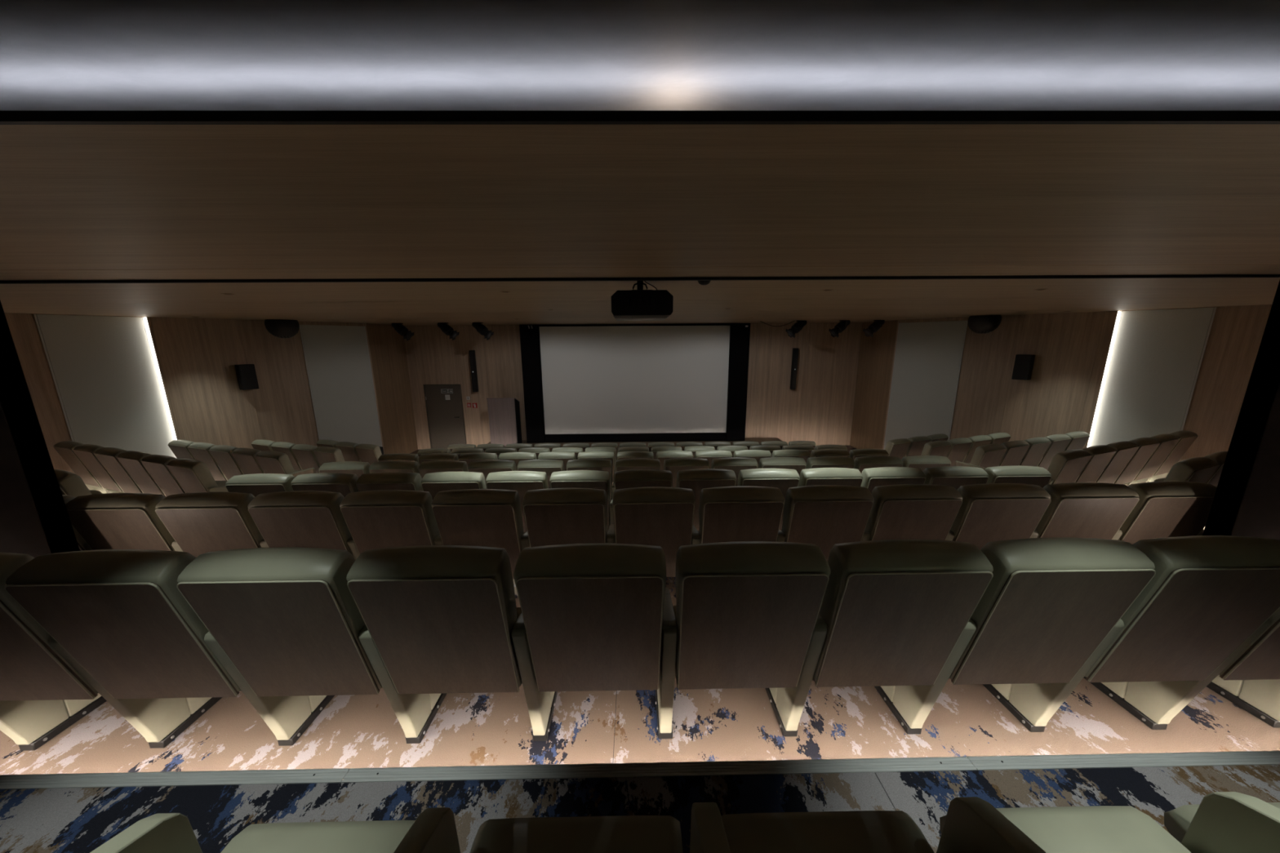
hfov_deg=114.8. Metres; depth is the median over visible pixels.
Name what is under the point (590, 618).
seat
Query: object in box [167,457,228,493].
seat
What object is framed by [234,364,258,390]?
wall speaker
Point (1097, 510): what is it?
seat
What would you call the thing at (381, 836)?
seat cushion
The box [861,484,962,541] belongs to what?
seat
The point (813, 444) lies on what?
seat
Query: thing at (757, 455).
seat
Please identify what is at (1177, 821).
seat cushion
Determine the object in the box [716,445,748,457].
seat
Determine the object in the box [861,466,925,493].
seat
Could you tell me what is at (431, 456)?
seat
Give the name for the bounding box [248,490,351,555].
seat
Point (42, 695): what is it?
seat
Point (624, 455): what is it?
seat
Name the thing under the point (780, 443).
seat
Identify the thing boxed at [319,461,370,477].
seat
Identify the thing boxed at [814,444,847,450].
seat
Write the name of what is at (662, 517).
seat
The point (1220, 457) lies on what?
seat
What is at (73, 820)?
floor
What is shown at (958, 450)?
seat
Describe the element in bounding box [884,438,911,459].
seat
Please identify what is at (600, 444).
seat
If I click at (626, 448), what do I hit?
seat
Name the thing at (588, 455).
seat
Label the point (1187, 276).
trim
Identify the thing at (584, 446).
seat
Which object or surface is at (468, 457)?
seat
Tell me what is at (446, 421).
door
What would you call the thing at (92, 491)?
seat
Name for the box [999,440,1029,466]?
seat
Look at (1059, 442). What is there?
seat
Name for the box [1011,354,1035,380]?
wall speaker
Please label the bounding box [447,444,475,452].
seat
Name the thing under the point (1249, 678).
seat
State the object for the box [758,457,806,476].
seat
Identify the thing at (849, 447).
floor
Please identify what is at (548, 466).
seat
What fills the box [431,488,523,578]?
seat
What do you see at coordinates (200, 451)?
seat
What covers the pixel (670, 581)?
floor
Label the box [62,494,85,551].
seat
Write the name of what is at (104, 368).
acoustic panel
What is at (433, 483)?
seat
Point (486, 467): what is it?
seat
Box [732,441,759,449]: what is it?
seat
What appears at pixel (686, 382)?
projection screen
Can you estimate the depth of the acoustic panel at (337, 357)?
9.63 m
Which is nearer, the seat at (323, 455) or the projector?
the projector
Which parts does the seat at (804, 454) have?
backrest, panel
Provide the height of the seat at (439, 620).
1.095 m
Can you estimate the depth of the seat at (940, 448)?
7.51 m
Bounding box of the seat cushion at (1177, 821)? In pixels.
[1164,802,1279,843]
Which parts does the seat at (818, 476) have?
panel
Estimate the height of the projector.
0.285 m
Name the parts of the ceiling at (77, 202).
panel, panel, panel, panel, panel, panel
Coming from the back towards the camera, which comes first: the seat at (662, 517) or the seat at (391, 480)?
the seat at (391, 480)
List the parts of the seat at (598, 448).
backrest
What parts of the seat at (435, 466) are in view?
panel, backrest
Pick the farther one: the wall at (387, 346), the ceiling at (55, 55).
the wall at (387, 346)
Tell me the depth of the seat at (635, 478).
3.79 m
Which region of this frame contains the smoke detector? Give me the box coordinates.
[697,280,710,284]
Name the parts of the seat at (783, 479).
backrest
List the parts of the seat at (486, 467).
panel, backrest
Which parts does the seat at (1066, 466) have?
panel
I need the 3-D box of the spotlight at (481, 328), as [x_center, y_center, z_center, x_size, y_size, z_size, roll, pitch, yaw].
[-3.832,-2.332,9.957,0.521,0.471,0.303,2,12,9]
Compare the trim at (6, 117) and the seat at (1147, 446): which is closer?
the trim at (6, 117)
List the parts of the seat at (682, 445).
backrest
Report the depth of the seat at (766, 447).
7.29 m
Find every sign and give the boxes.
[440,388,453,393]
[472,403,477,408]
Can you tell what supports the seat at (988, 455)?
on the floor
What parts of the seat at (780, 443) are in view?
backrest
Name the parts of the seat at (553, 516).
armrest, panel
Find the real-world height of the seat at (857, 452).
1.095 m
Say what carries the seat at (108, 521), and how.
on the floor at (670, 581)
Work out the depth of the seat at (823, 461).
4.96 m
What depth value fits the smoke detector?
2.74 m
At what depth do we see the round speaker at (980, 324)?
8.18 m
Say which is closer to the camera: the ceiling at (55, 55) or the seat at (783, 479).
the ceiling at (55, 55)
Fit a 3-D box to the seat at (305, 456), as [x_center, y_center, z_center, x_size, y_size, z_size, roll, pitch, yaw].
[-6.164,0.824,7.955,0.601,1.095,0.663,4,13,19]
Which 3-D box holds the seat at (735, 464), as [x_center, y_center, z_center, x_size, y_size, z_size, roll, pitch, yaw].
[1.126,0.868,5.353,0.601,1.095,0.663,-1,12,-1]
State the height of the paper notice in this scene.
0.150 m
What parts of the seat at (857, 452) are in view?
panel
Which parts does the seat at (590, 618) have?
armrest, backrest, panel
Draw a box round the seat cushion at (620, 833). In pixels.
[470,815,683,852]
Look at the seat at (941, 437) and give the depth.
9.02 m
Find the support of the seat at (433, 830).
on the floor at (73, 820)
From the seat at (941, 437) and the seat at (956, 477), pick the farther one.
the seat at (941, 437)
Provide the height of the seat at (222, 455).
1.095 m
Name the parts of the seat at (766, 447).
backrest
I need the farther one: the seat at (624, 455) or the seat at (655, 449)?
the seat at (655, 449)
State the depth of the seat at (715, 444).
8.50 m
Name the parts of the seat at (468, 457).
panel, backrest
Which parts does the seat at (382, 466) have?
panel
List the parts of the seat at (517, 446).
backrest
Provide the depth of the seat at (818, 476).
3.81 m
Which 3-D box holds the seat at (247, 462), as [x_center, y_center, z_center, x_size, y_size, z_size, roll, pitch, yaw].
[-6.150,0.834,6.822,0.601,1.095,0.663,4,13,19]
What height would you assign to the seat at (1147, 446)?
1.095 m
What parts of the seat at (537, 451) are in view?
backrest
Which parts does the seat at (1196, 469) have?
panel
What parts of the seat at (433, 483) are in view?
backrest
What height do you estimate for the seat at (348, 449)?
1.095 m
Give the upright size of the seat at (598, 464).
1.095 m
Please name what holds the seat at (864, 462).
on the floor
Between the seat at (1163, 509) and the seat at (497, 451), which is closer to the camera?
the seat at (1163, 509)
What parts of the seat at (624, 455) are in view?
panel, backrest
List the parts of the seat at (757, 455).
backrest, panel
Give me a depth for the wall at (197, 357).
7.79 m
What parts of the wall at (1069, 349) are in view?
veneer panel, veneer panel, veneer panel, veneer panel, veneer panel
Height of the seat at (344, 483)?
1.095 m
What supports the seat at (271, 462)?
on the floor
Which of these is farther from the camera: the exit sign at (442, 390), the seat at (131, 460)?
the exit sign at (442, 390)
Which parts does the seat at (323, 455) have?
panel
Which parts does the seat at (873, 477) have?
panel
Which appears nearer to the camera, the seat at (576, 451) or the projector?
the projector
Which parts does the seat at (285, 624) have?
armrest, panel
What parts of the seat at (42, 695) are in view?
armrest, panel, backrest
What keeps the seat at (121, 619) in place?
on the floor at (836, 722)
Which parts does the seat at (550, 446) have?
backrest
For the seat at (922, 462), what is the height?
1.095 m
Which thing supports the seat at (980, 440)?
on the floor
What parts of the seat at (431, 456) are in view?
panel, backrest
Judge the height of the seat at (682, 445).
1.095 m
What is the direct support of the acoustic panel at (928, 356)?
attached to the wall at (1069, 349)
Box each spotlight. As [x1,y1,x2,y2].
[391,323,413,341]
[437,322,459,340]
[471,322,493,340]
[785,320,807,337]
[828,320,850,337]
[862,320,884,337]
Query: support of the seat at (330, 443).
on the floor at (849, 447)
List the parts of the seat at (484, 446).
backrest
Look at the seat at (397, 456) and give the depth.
6.08 m
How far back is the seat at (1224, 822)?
0.91 m
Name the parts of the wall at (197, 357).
veneer panel, veneer panel, veneer panel, veneer panel, veneer panel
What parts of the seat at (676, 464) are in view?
backrest, panel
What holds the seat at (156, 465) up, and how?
on the floor
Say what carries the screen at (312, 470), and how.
on the floor
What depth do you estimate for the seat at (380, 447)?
10.49 m
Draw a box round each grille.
[271,333,296,337]
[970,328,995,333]
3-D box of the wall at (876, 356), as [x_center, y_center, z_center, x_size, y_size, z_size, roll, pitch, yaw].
[6.472,-0.929,11.344,0.150,4.100,1.600,-1,12,-1]
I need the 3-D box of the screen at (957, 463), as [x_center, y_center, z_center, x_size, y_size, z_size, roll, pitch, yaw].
[4.088,0.927,5.105,0.465,1.044,0.040,-1,12,-1]
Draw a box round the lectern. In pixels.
[486,397,522,446]
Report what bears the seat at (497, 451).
on the floor
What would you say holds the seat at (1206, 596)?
on the floor at (836, 722)
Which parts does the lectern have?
panel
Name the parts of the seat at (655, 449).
backrest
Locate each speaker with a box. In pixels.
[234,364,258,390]
[264,319,299,337]
[468,350,478,391]
[790,347,798,389]
[967,315,1001,333]
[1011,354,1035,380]
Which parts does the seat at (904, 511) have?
armrest, panel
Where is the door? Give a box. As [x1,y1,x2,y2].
[423,384,466,448]
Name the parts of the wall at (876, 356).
veneer panel, veneer panel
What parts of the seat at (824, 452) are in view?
panel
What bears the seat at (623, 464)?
on the floor
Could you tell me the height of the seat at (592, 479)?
1.095 m
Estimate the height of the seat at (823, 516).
1.095 m
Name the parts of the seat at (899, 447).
panel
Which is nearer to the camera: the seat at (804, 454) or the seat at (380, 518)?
the seat at (380, 518)
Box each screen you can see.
[288,467,315,477]
[519,323,750,443]
[954,460,986,470]
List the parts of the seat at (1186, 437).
armrest, panel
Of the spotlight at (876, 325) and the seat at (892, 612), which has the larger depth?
the spotlight at (876, 325)
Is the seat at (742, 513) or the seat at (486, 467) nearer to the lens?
the seat at (742, 513)
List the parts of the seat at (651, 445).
backrest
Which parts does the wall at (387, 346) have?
veneer panel, veneer panel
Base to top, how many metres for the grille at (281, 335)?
0.088 m
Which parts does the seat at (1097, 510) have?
armrest, panel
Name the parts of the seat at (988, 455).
panel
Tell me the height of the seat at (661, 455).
1.095 m
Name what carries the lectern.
on the floor at (759, 440)
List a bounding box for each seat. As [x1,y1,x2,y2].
[0,551,106,751]
[4,549,240,748]
[53,440,106,493]
[53,468,92,497]
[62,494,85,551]
[65,493,174,551]
[73,444,124,493]
[88,489,102,494]
[89,813,414,852]
[93,447,142,493]
[116,450,165,497]
[141,454,185,497]
[155,491,263,557]
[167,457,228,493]
[168,440,195,459]
[176,546,382,746]
[187,442,226,480]
[208,444,243,480]
[225,473,294,497]
[231,448,263,474]
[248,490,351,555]
[251,440,275,451]
[255,450,297,474]
[271,441,301,471]
[290,472,358,497]
[291,444,319,473]
[313,446,344,466]
[315,440,338,448]
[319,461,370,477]
[335,441,359,462]
[339,489,439,560]
[346,545,522,743]
[355,444,382,464]
[355,471,422,491]
[368,461,419,473]
[377,453,419,466]
[379,446,383,454]
[393,807,683,852]
[417,448,451,457]
[417,453,457,464]
[417,460,468,478]
[421,471,486,534]
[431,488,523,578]
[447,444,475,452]
[451,448,484,457]
[457,452,497,466]
[467,459,516,488]
[476,444,504,453]
[484,448,517,457]
[485,471,548,533]
[497,452,537,471]
[505,443,533,452]
[511,542,666,741]
[516,459,564,488]
[518,447,550,459]
[520,488,607,549]
[533,443,561,452]
[537,451,575,471]
[549,470,610,532]
[551,447,582,459]
[562,443,589,452]
[566,458,612,503]
[577,451,614,484]
[585,446,616,471]
[591,442,617,460]
[606,487,695,577]
[609,469,672,524]
[612,458,660,499]
[614,451,653,472]
[617,446,648,452]
[619,442,645,447]
[648,442,674,451]
[651,446,682,458]
[655,541,831,738]
[656,450,693,470]
[663,457,709,487]
[675,441,702,450]
[675,468,736,531]
[684,445,715,457]
[689,802,934,852]
[691,485,785,544]
[694,450,732,468]
[704,441,731,450]
[711,457,757,486]
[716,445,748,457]
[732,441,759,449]
[733,449,771,468]
[737,468,799,530]
[749,444,781,457]
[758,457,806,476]
[760,440,787,449]
[764,539,993,736]
[772,449,810,462]
[776,484,874,561]
[782,444,814,453]
[787,440,816,448]
[798,467,862,486]
[805,456,854,469]
[810,448,849,457]
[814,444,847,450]
[848,448,888,461]
[853,456,902,473]
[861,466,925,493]
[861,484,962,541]
[874,537,1155,734]
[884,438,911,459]
[901,455,951,471]
[906,435,929,456]
[920,440,951,456]
[923,466,988,489]
[926,433,948,442]
[936,796,1191,852]
[945,483,1051,549]
[946,437,972,466]
[963,435,991,463]
[968,444,1007,467]
[982,535,1279,732]
[984,465,1051,488]
[987,432,1010,444]
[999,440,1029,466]
[1019,437,1050,466]
[1030,482,1139,539]
[1037,434,1071,470]
[1047,449,1091,484]
[1063,431,1089,451]
[1075,444,1115,482]
[1083,608,1279,729]
[1095,440,1138,483]
[1112,481,1217,544]
[1114,437,1159,486]
[1129,433,1179,484]
[1147,430,1197,482]
[1153,451,1227,487]
[1163,457,1219,483]
[1164,791,1279,852]
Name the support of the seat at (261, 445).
on the floor
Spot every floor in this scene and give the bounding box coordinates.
[0,675,1279,779]
[0,764,1279,852]
[409,444,857,453]
[487,437,782,449]
[512,577,676,607]
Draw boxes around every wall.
[0,301,79,557]
[4,312,384,473]
[366,323,417,454]
[404,322,862,449]
[849,320,897,449]
[882,304,1271,462]
[1203,280,1279,540]
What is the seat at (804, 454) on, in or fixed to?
on the floor
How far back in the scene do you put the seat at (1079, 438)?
7.20 m
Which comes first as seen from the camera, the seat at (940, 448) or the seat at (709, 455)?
the seat at (709, 455)
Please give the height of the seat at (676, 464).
1.095 m
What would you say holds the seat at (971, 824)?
on the floor at (73, 820)
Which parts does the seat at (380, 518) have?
armrest, panel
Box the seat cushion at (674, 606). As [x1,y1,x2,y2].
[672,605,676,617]
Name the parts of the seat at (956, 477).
panel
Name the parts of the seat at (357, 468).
panel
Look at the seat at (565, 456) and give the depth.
6.10 m
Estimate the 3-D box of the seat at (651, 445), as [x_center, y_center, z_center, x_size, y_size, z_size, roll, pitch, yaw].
[0.413,0.813,8.880,0.601,1.095,0.663,-1,12,-1]
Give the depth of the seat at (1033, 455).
6.83 m
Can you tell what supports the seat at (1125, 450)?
on the floor
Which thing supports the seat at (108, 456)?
on the floor
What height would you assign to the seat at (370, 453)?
1.095 m
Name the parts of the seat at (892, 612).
armrest, backrest, panel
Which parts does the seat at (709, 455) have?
backrest, panel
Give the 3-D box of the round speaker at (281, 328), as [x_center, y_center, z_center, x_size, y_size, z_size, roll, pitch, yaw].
[-7.167,-1.956,8.227,0.530,0.358,0.530,-1,12,-1]
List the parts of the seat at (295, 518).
armrest, panel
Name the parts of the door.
frame, frame, frame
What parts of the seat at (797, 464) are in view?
backrest, panel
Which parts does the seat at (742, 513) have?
armrest, panel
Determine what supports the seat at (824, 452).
on the floor
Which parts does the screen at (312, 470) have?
edge trim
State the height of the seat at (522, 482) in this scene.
1.095 m
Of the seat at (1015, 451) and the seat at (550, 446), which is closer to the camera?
the seat at (1015, 451)
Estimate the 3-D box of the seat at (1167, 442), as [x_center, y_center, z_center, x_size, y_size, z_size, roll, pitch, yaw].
[7.669,0.605,6.388,0.601,1.095,0.663,-5,13,-20]
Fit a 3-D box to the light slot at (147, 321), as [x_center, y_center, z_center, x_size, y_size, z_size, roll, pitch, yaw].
[-8.334,-0.299,7.250,0.085,3.162,0.028,6,14,28]
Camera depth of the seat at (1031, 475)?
3.83 m
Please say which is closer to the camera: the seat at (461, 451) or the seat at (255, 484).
the seat at (255, 484)
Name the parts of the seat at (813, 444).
backrest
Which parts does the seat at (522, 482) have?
backrest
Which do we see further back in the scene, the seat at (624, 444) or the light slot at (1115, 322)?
the seat at (624, 444)
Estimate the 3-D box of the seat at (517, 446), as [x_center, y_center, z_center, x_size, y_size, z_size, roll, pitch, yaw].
[-2.537,0.840,8.844,0.601,1.095,0.663,-1,12,-1]
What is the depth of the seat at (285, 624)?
1.54 m
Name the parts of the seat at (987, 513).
armrest, panel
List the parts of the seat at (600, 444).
backrest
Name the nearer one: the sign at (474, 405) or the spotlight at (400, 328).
the spotlight at (400, 328)
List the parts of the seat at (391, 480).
panel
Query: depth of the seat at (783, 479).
3.80 m
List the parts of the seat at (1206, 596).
armrest, backrest, panel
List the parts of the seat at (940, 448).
panel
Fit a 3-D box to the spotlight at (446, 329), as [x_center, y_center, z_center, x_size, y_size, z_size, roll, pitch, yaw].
[-4.671,-2.324,9.947,0.521,0.471,0.303,2,12,9]
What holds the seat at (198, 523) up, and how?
on the floor at (670, 581)
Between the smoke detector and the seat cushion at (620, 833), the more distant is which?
the smoke detector
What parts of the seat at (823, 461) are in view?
panel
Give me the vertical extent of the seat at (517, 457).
1.095 m
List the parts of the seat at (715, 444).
backrest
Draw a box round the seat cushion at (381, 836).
[220,820,414,852]
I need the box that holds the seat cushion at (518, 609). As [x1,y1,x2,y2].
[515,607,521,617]
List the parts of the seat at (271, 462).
panel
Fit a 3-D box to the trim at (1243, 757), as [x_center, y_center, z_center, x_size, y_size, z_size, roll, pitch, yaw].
[0.083,1.325,1.575,7.218,0.024,0.052,-1,12,-1]
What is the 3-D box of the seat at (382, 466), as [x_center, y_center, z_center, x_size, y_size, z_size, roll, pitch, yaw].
[-3.004,0.906,5.304,0.601,1.095,0.663,-1,12,-1]
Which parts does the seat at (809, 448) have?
backrest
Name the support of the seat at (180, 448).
on the floor
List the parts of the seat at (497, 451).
backrest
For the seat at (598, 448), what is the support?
on the floor
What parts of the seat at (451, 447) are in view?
backrest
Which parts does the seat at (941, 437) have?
panel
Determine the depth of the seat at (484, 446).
8.44 m
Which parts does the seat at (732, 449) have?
backrest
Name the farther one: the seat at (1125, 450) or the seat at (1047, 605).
the seat at (1125, 450)
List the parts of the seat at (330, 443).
panel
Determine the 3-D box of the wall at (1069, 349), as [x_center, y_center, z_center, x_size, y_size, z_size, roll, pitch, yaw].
[8.757,0.039,6.721,0.150,4.100,9.142,-7,14,-29]
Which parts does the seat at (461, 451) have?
backrest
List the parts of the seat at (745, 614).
armrest, backrest, panel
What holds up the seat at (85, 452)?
on the floor
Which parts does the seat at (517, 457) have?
panel, backrest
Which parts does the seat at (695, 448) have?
backrest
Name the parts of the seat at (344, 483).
panel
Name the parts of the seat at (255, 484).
panel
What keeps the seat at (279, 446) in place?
on the floor
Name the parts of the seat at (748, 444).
backrest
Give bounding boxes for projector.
[611,280,673,320]
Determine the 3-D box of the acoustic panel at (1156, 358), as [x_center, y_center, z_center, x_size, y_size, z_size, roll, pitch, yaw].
[8.488,-0.343,6.934,0.020,3.162,0.972,-7,14,-29]
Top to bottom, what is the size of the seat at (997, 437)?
1.095 m
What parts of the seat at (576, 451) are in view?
backrest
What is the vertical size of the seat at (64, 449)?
1.095 m
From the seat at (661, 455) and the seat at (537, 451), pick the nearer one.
the seat at (661, 455)
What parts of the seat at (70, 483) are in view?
panel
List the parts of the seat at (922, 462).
panel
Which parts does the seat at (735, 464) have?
backrest, panel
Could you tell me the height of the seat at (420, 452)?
1.095 m
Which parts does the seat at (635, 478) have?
armrest, backrest, panel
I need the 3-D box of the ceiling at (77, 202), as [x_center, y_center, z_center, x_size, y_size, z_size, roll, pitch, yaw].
[-0.092,-1.847,6.285,22.800,0.214,11.336,-1,12,-1]
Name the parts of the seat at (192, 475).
panel, armrest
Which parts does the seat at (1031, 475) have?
panel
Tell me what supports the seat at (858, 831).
on the floor at (73, 820)
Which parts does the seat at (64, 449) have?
panel, armrest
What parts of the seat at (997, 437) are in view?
panel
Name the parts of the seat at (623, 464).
armrest, backrest, panel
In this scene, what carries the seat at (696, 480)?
on the floor
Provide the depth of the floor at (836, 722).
1.95 m
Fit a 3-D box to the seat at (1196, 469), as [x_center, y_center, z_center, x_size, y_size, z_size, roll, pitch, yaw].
[5.450,0.810,4.410,0.658,1.095,0.663,-5,13,-20]
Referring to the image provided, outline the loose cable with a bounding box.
[760,320,794,326]
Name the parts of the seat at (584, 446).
backrest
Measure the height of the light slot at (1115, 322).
3.162 m
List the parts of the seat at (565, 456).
panel, backrest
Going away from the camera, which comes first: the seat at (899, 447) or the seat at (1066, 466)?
the seat at (1066, 466)
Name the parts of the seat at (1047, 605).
armrest, backrest, panel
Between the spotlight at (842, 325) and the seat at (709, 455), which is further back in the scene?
the spotlight at (842, 325)
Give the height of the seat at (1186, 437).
1.095 m
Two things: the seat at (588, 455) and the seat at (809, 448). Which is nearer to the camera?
the seat at (588, 455)
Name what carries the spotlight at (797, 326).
hanging from the ceiling at (77, 202)
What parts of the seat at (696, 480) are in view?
backrest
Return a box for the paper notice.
[444,395,450,399]
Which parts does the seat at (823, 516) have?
armrest, panel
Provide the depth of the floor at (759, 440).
11.97 m
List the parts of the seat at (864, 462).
panel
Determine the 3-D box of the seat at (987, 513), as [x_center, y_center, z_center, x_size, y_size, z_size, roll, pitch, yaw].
[2.423,0.875,3.114,0.601,1.095,0.663,-1,12,-1]
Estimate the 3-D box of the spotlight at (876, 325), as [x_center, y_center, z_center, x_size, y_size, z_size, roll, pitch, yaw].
[5.769,-2.427,10.081,0.517,0.460,0.281,-3,12,-14]
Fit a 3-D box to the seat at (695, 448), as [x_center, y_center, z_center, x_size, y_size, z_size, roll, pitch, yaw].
[1.038,0.836,7.671,0.601,1.095,0.663,-1,12,-1]
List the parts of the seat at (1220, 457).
panel, backrest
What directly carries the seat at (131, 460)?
on the floor
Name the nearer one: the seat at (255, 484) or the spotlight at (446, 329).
the seat at (255, 484)
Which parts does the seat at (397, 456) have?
panel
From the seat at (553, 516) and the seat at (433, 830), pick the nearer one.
the seat at (433, 830)
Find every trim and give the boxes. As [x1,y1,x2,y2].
[0,110,1279,124]
[0,274,1279,284]
[0,751,1279,789]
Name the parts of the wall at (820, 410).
veneer panel, veneer panel, veneer panel, veneer panel, veneer panel, veneer panel, veneer panel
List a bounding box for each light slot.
[144,317,178,439]
[1085,311,1119,447]
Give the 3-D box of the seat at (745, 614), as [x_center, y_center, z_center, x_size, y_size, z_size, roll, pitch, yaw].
[0.380,0.924,1.868,0.606,1.095,0.663,-1,12,-1]
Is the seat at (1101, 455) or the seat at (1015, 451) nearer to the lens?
the seat at (1101, 455)
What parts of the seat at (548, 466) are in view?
panel, backrest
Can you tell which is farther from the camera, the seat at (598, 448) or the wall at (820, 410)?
the wall at (820, 410)
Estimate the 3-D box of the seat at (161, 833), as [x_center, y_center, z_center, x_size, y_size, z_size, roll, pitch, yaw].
[-0.766,0.952,0.688,0.601,1.095,0.663,-1,12,-1]
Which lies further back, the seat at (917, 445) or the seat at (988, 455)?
the seat at (917, 445)
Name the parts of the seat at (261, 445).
panel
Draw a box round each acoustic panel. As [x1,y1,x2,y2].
[33,314,177,458]
[299,324,382,446]
[883,320,967,449]
[1089,306,1217,446]
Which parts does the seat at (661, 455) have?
backrest, panel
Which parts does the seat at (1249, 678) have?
armrest, backrest, panel, armrest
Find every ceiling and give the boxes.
[0,0,1279,111]
[0,124,1279,325]
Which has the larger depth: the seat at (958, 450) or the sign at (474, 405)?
the sign at (474, 405)
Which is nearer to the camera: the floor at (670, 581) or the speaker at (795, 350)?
the floor at (670, 581)
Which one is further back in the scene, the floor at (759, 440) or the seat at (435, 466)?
the floor at (759, 440)
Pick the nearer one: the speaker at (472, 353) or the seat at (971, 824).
the seat at (971, 824)
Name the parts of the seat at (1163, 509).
armrest, panel, armrest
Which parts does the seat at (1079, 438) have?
panel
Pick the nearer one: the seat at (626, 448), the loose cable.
the seat at (626, 448)

